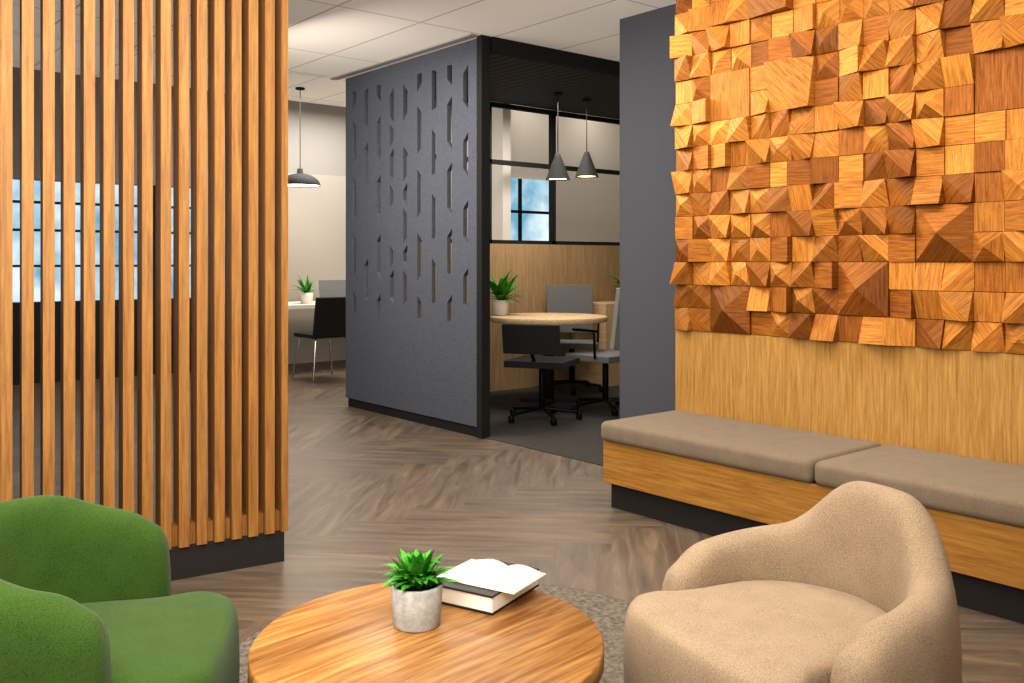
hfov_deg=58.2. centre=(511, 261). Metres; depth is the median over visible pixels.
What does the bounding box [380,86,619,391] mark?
wall
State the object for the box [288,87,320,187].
dome pendant light
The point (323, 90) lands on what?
ceiling
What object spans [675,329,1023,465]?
wall panel
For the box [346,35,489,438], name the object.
partition wall
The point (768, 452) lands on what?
cushion
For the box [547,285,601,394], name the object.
chair
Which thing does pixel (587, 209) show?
wall
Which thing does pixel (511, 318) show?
meeting table
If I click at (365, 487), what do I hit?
floor
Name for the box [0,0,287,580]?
wall
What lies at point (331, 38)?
ceiling
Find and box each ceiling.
[13,0,675,78]
[13,32,345,106]
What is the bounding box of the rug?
[239,583,629,682]
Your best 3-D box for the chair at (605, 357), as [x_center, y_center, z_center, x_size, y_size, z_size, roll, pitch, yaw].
[0.760,0.692,7.393,0.581,0.988,0.630,0,0,-45]
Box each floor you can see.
[13,360,1023,682]
[486,383,619,465]
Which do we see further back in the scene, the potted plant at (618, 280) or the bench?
the potted plant at (618, 280)
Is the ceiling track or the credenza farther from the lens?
the credenza
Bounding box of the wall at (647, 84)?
[620,4,677,418]
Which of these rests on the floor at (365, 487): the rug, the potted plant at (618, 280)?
the rug
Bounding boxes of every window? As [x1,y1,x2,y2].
[13,179,190,301]
[511,178,548,240]
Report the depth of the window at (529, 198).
10.26 m
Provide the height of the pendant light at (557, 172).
0.760 m
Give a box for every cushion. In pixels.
[601,410,880,482]
[815,444,1023,527]
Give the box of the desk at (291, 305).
[224,301,314,308]
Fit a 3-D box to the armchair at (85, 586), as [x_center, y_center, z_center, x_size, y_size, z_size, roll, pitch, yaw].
[-0.908,0.861,1.879,0.653,0.660,0.671,0,0,-10]
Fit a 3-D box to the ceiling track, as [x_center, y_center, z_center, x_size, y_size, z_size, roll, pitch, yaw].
[-0.876,-1.534,6.968,0.060,0.011,1.950,0,0,-40]
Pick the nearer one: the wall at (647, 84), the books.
the books
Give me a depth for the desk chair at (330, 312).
9.26 m
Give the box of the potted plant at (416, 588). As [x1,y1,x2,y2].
[381,549,460,632]
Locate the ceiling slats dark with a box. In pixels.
[421,53,619,119]
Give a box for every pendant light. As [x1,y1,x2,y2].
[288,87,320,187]
[546,92,569,180]
[575,98,598,177]
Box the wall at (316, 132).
[207,90,345,369]
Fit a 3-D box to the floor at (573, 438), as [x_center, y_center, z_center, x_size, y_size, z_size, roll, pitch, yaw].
[1.643,1.197,7.626,4.540,0.006,3.650,0,0,-40]
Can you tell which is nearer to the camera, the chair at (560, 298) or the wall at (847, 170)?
the wall at (847, 170)
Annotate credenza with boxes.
[575,301,619,385]
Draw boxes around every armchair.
[0,495,239,682]
[623,481,961,682]
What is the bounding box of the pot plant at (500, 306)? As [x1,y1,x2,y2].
[490,270,530,314]
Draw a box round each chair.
[291,297,345,381]
[502,324,581,424]
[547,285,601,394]
[565,288,619,414]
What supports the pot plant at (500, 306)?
on the meeting table at (511, 318)
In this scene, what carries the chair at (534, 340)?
on the floor at (573, 438)
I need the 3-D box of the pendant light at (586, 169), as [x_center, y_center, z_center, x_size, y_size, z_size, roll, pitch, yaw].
[0.678,-1.125,8.352,0.220,0.710,0.220,0,0,-40]
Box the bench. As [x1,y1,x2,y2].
[601,410,1023,623]
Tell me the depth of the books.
2.10 m
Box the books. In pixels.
[437,558,545,614]
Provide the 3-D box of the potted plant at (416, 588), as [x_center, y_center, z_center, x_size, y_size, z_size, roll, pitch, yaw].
[-0.203,0.694,1.971,0.160,0.170,0.151,0,0,31]
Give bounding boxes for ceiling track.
[330,34,477,79]
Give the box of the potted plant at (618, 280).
[611,276,619,287]
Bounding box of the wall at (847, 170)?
[670,0,1023,353]
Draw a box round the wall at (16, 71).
[13,67,190,384]
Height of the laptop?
0.250 m
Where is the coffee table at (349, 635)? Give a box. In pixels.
[248,582,603,682]
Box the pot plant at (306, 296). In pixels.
[291,275,320,303]
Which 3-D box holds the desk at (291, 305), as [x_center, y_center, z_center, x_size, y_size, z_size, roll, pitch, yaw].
[-2.007,0.830,10.575,2.400,0.740,0.850,0,0,-40]
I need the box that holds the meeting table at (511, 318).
[490,313,606,405]
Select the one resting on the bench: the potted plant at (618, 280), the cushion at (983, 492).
the cushion at (983, 492)
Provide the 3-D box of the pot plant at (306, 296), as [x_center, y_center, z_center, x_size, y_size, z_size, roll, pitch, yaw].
[-2.297,0.293,10.250,0.314,0.332,0.396,0,0,39]
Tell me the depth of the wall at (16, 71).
9.32 m
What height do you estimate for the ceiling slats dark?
0.058 m
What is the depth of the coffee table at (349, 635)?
1.87 m
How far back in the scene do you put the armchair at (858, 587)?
1.99 m
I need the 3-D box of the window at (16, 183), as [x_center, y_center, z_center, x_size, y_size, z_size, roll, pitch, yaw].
[-5.611,-0.210,8.577,6.360,1.220,0.130,0,0,-40]
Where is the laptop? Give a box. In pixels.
[319,280,345,296]
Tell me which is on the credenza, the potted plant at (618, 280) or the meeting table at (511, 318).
the potted plant at (618, 280)
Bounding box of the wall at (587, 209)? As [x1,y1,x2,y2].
[490,101,619,241]

